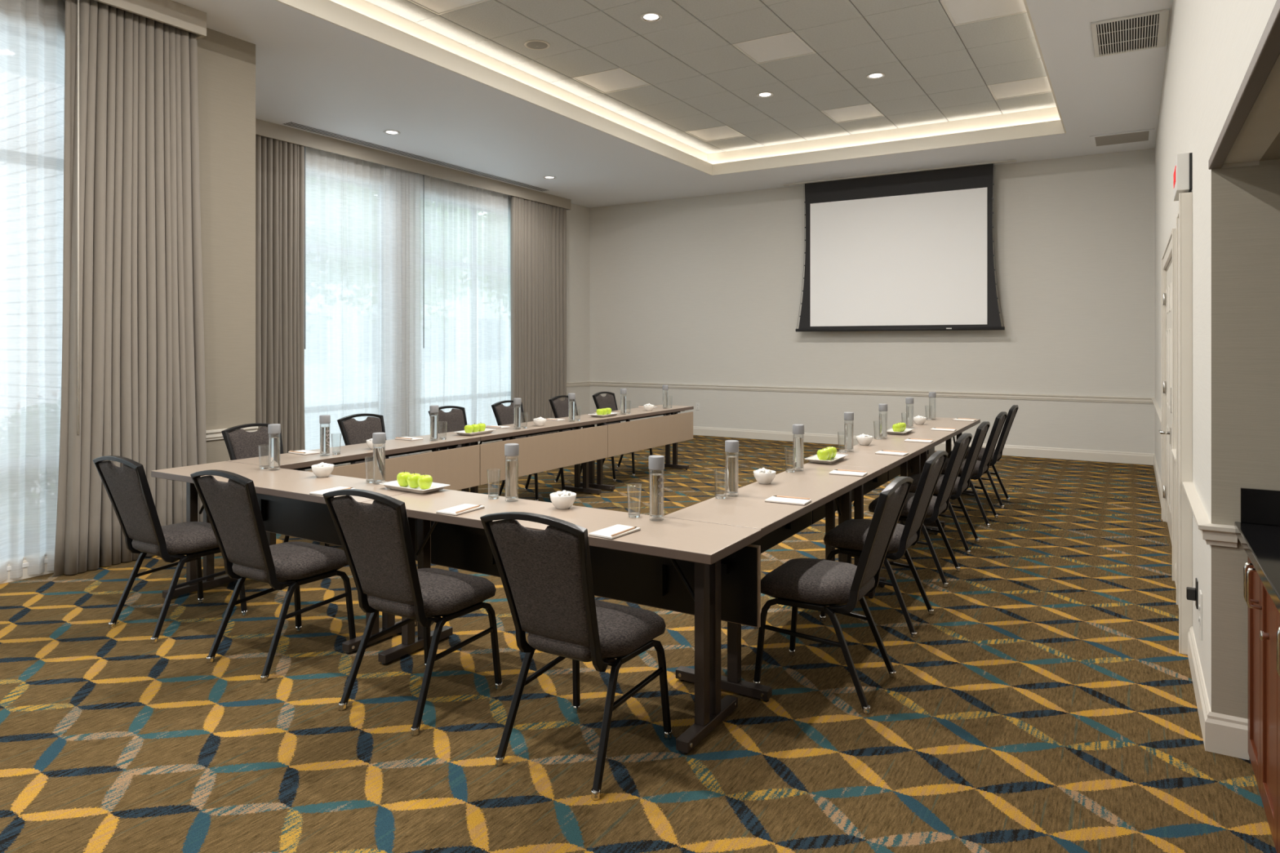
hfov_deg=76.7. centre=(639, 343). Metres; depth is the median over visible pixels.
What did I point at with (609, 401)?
banquet chair
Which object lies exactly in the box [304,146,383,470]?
sheer curtain
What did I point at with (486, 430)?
serving plate
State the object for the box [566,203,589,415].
wall
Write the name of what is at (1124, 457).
baseboard
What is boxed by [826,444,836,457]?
apple
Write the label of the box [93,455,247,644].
banquet chair
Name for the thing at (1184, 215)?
door
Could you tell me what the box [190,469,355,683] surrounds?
banquet chair
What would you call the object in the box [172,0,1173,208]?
ceiling
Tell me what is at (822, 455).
apple
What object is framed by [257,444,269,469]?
tumbler
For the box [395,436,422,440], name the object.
notepad
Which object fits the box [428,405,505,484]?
banquet chair
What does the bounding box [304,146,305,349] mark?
wand
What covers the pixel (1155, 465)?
baseboard
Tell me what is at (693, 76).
ceiling
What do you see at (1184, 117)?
wall
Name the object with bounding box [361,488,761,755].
table
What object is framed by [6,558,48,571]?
window
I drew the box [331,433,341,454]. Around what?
tumbler
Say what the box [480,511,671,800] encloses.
banquet chair
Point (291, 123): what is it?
ceiling vent
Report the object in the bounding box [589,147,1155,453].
wall
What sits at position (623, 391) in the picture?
water bottle
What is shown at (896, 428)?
apple
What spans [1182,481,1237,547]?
trim
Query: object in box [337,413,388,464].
banquet chair
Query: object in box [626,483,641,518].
tumbler
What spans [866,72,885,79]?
recessed light
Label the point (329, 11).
trim
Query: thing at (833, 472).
notepad
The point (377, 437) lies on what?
water bottle
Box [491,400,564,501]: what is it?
banquet chair
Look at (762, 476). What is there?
bowl
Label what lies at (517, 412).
water bottle
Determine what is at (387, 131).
recessed light
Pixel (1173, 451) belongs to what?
trim
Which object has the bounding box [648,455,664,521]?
water bottle
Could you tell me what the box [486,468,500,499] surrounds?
tumbler
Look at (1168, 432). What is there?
door
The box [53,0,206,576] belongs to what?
drape
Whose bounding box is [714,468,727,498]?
tumbler
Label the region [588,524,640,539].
notepad
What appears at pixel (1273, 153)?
niche
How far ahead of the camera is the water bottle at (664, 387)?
9.23 m
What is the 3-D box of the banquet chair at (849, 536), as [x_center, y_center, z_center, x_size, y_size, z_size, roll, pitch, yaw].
[1.321,1.021,4.357,0.584,0.918,0.452,0,0,31]
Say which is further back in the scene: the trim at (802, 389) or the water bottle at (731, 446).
the trim at (802, 389)
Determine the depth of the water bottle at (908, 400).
7.08 m
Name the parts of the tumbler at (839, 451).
glass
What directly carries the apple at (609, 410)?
on the serving plate at (611, 414)
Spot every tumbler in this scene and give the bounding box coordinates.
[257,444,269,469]
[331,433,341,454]
[364,455,376,483]
[438,421,447,439]
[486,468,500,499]
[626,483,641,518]
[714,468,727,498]
[784,448,795,472]
[837,431,847,453]
[873,421,882,439]
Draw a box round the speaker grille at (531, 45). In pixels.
[526,41,547,48]
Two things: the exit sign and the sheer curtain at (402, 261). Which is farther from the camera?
the sheer curtain at (402, 261)
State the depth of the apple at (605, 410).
8.24 m
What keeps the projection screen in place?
hanging from the ceiling at (313, 71)
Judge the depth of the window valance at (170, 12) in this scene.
5.61 m
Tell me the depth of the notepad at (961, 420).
7.77 m
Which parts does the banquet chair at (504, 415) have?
leg, frame, backrest, leg, leg, leg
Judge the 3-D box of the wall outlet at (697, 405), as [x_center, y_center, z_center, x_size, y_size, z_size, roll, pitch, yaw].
[0.936,1.015,13.111,0.070,0.115,0.009,0,0,31]
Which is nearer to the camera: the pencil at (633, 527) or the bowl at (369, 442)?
the pencil at (633, 527)
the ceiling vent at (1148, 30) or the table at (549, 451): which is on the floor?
the table at (549, 451)
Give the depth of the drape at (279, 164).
8.87 m
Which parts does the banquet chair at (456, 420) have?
backrest, frame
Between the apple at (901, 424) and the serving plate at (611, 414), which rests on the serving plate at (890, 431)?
the apple at (901, 424)
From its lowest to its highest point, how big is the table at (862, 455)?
0.740 m
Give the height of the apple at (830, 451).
0.081 m
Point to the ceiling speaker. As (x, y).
(531, 44)
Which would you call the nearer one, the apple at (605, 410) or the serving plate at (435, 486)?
the serving plate at (435, 486)
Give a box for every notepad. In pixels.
[288,449,319,455]
[309,486,355,496]
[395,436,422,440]
[435,503,484,515]
[485,425,510,428]
[546,417,564,421]
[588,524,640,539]
[764,496,811,506]
[829,470,866,476]
[875,450,908,456]
[904,439,933,443]
[930,427,955,431]
[952,418,976,421]
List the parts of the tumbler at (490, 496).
glass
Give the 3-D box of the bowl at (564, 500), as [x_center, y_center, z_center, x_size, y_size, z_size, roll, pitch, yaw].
[-0.346,0.699,3.643,0.119,0.082,0.119,0,0,-37]
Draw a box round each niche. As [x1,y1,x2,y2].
[1211,159,1279,719]
[1259,132,1279,160]
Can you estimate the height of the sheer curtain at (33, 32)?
3.814 m
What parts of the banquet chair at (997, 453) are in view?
seat, leg, leg, frame, backrest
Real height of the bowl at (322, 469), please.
0.082 m
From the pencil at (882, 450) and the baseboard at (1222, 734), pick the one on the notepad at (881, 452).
the pencil at (882, 450)
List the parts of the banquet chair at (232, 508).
leg, backrest, frame, leg, seat, leg, rail, leg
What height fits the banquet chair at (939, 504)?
0.918 m
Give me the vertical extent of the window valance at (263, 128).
0.164 m
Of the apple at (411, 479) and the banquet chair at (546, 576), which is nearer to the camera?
the banquet chair at (546, 576)
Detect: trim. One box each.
[205,426,257,440]
[275,0,1066,175]
[566,381,590,386]
[590,381,1153,403]
[1151,397,1161,424]
[1171,448,1176,463]
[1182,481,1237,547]
[1208,0,1279,169]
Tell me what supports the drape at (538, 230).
hanging from the window valance at (263, 128)
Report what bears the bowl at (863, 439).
on the table at (862, 455)
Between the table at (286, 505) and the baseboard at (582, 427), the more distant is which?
the baseboard at (582, 427)
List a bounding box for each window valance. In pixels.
[94,0,206,39]
[255,118,570,209]
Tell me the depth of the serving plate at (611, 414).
8.18 m
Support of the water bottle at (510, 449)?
on the table at (709, 572)
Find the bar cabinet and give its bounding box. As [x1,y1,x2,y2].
[1243,557,1279,852]
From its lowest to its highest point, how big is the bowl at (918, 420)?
0.082 m
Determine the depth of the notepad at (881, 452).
5.40 m
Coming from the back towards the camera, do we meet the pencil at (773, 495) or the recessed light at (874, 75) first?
the recessed light at (874, 75)
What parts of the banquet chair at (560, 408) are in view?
leg, backrest, frame, leg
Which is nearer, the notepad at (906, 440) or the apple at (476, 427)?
the notepad at (906, 440)
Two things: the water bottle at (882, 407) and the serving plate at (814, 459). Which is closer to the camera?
the serving plate at (814, 459)
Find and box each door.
[1158,228,1176,581]
[1176,191,1192,654]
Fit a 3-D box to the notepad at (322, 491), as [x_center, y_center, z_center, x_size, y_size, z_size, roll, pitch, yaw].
[-1.530,0.735,4.033,0.112,0.009,0.190,0,0,27]
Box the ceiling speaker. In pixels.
[524,40,550,49]
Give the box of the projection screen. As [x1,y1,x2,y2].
[782,159,1016,331]
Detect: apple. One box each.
[396,470,410,486]
[406,471,420,488]
[417,473,432,489]
[464,425,473,433]
[471,422,479,432]
[477,422,485,431]
[595,407,603,415]
[601,407,607,415]
[606,407,611,414]
[817,448,829,460]
[822,446,833,459]
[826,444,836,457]
[892,422,902,431]
[895,422,904,431]
[897,422,906,431]
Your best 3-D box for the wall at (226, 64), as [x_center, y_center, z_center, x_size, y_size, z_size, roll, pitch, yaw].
[-5.234,-0.479,3.134,0.260,3.919,7.930,0,0,31]
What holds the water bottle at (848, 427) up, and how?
on the table at (862, 455)
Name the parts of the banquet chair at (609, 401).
frame, backrest, leg, leg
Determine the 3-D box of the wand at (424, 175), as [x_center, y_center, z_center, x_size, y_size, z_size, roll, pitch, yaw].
[-2.872,-1.139,10.748,0.012,2.399,0.010,0,0,31]
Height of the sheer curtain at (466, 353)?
3.804 m
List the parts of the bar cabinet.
handle, handle, cabinet door, cabinet door, handle, cabinet door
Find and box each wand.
[77,0,79,434]
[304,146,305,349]
[423,174,424,348]
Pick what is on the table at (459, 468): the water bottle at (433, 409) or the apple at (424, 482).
the water bottle at (433, 409)
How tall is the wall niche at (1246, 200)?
2.600 m
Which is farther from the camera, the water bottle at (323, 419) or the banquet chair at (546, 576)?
the water bottle at (323, 419)
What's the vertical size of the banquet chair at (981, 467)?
0.918 m
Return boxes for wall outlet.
[695,402,699,409]
[1199,590,1202,639]
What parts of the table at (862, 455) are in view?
leg post, leg post, leg post, leg post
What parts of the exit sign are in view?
plate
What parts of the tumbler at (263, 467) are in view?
glass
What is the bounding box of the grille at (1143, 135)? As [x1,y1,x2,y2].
[1094,130,1149,146]
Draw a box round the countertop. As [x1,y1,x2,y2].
[1234,487,1279,613]
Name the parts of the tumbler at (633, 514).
glass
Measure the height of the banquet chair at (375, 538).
0.918 m
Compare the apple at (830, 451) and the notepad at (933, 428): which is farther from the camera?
the notepad at (933, 428)
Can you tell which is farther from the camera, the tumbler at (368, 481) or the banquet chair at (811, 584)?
the tumbler at (368, 481)
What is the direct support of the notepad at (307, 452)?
on the table at (459, 468)
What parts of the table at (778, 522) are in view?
leg post, leg post, leg post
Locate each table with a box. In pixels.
[151,461,431,654]
[228,433,479,545]
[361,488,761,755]
[442,416,608,495]
[574,404,693,491]
[662,462,881,702]
[808,434,942,587]
[886,417,980,528]
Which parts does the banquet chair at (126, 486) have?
backrest, leg, frame, leg, seat, leg, rail, leg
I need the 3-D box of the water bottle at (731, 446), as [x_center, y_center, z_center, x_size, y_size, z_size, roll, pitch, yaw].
[0.448,0.606,3.939,0.067,0.268,0.067,0,0,31]
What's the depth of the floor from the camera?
3.19 m
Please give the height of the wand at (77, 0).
2.919 m
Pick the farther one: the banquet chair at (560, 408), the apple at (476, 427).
the banquet chair at (560, 408)
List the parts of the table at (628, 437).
leg post, leg post, modesty panel, leg post, leg post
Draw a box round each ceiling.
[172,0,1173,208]
[365,0,1056,154]
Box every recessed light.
[382,129,399,134]
[542,176,555,178]
[640,12,662,22]
[756,92,773,97]
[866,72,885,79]
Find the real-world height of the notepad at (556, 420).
0.009 m
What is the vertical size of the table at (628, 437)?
0.740 m
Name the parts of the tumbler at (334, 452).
glass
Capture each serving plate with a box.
[379,480,450,493]
[453,428,495,435]
[588,412,619,417]
[804,453,848,463]
[886,427,915,435]
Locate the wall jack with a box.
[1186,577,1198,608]
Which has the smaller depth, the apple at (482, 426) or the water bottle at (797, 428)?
the water bottle at (797, 428)
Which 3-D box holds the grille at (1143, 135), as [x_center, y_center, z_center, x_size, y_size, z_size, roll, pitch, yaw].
[5.594,-2.385,9.396,0.530,0.005,0.510,0,0,31]
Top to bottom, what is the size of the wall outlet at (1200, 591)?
0.190 m
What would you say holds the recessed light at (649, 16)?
in the ceiling at (693, 76)
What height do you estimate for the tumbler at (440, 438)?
0.138 m
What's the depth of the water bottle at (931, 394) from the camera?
7.89 m
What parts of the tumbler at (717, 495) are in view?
glass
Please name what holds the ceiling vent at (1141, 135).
in the ceiling at (313, 71)
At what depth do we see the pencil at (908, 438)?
6.16 m
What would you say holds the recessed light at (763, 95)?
in the ceiling at (693, 76)
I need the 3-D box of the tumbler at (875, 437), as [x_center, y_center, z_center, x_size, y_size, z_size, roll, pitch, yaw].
[1.847,0.671,6.283,0.065,0.138,0.065,0,0,31]
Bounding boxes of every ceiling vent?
[283,121,549,191]
[1089,128,1154,147]
[1090,8,1169,57]
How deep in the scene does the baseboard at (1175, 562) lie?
5.00 m
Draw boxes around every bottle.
[267,423,280,471]
[319,414,330,456]
[372,432,386,484]
[429,404,438,440]
[504,443,519,502]
[513,398,521,429]
[568,393,575,422]
[620,388,626,414]
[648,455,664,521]
[662,385,668,408]
[724,440,738,497]
[792,424,804,470]
[844,412,853,451]
[878,404,887,436]
[905,397,913,428]
[928,391,936,419]
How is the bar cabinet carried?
on the floor
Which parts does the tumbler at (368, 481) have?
glass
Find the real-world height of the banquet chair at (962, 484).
0.918 m
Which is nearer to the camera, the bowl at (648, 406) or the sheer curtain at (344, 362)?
the bowl at (648, 406)
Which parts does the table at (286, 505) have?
leg post, leg post, panel rail, modesty panel, leg post, leg post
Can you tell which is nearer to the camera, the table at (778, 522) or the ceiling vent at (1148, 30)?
the table at (778, 522)
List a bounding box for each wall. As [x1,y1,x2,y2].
[196,27,255,463]
[330,0,1060,164]
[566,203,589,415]
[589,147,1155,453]
[1155,0,1279,711]
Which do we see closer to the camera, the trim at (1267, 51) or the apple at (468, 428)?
the trim at (1267, 51)
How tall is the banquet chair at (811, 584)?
0.918 m
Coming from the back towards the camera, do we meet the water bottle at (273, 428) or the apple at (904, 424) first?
the apple at (904, 424)
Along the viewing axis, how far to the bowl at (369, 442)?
5.65 m
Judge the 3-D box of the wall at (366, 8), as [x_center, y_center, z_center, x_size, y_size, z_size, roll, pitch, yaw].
[-0.185,-2.563,5.200,4.710,0.333,12.180,0,0,31]
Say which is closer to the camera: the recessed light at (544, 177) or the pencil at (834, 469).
the pencil at (834, 469)
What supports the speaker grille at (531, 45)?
attached to the ceiling speaker
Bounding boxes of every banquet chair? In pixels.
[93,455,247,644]
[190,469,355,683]
[221,422,328,546]
[322,488,502,736]
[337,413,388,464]
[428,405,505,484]
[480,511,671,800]
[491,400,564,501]
[549,395,616,483]
[592,391,653,476]
[753,476,913,714]
[819,450,947,638]
[868,432,972,587]
[899,421,990,554]
[940,411,1007,527]
[946,404,1018,508]
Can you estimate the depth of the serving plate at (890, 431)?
6.61 m
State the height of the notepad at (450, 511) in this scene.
0.009 m
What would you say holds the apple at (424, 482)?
on the serving plate at (435, 486)
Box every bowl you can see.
[311,462,333,477]
[365,438,382,449]
[533,417,546,426]
[549,489,576,509]
[643,403,653,411]
[753,467,776,484]
[856,433,872,445]
[912,415,926,424]
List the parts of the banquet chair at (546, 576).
leg, backrest, frame, leg, seat, leg, rail, leg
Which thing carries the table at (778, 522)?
on the floor
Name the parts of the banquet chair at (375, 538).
leg, backrest, frame, leg, leg, seat, rail, leg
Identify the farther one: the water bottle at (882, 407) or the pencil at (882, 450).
the water bottle at (882, 407)
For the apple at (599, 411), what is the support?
on the serving plate at (611, 414)
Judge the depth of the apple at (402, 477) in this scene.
4.12 m
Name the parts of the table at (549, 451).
leg post, leg post, modesty panel, leg post, leg post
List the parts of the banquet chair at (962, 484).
seat, leg, leg, frame, backrest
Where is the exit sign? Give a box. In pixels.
[1173,152,1192,200]
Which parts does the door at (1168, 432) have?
handle, panel, panel, panel, panel, panel, panel, lock plate, panel, panel, panel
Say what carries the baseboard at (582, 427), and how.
attached to the wall at (578, 217)
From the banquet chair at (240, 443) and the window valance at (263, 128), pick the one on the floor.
the banquet chair at (240, 443)
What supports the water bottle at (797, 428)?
on the table at (778, 522)
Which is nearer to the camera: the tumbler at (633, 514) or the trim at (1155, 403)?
the tumbler at (633, 514)
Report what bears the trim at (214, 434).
attached to the wall at (226, 64)
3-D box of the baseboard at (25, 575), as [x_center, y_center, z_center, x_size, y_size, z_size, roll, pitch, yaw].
[-5.116,1.410,3.062,0.016,0.140,7.930,0,0,31]
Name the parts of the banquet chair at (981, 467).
seat, leg, leg, frame, backrest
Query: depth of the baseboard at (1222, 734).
2.93 m
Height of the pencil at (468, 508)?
0.006 m
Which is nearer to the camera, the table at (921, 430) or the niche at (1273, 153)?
the niche at (1273, 153)
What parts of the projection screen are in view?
tension cord, tension cord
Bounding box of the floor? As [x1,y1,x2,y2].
[0,435,1276,852]
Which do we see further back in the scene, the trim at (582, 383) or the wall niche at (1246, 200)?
the trim at (582, 383)
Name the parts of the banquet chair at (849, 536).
leg, leg, rail, seat, leg, frame, leg, backrest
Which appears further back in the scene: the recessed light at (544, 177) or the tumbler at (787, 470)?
the recessed light at (544, 177)
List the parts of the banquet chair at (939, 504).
rail, seat, leg, leg, frame, backrest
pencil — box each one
[455,505,480,513]
[611,526,636,536]
[773,495,809,499]
[834,469,866,472]
[882,449,906,453]
[907,438,932,439]
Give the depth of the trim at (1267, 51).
2.01 m
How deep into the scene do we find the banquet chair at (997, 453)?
7.36 m
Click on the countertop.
(1258, 531)
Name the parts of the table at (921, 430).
leg post, leg post, leg post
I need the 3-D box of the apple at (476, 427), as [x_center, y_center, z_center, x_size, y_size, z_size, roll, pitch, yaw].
[-1.353,0.688,6.639,0.075,0.081,0.075,0,0,35]
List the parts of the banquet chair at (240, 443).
frame, backrest, leg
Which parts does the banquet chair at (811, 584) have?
leg, leg, rail, seat, leg, frame, leg, backrest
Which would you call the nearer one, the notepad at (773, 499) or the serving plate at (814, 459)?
the notepad at (773, 499)
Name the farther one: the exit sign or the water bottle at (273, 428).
the water bottle at (273, 428)
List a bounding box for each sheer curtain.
[0,0,65,582]
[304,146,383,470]
[382,164,421,458]
[421,173,511,452]
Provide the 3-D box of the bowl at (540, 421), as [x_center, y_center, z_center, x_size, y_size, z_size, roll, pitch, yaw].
[-0.903,0.699,7.285,0.119,0.082,0.119,0,0,40]
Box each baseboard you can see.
[0,556,53,583]
[305,426,582,471]
[595,422,1154,465]
[1153,453,1161,507]
[1174,562,1176,586]
[1187,626,1249,760]
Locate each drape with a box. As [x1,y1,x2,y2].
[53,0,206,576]
[255,134,305,471]
[510,195,566,436]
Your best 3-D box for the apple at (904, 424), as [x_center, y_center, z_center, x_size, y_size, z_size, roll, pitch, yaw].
[2.188,0.688,6.770,0.075,0.081,0.075,0,0,19]
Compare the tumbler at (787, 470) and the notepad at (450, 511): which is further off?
the tumbler at (787, 470)
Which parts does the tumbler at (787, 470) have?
glass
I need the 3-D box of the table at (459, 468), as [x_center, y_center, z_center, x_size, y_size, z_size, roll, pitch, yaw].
[-1.941,1.110,5.777,0.456,0.740,1.834,0,0,31]
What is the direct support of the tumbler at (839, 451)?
on the table at (862, 455)

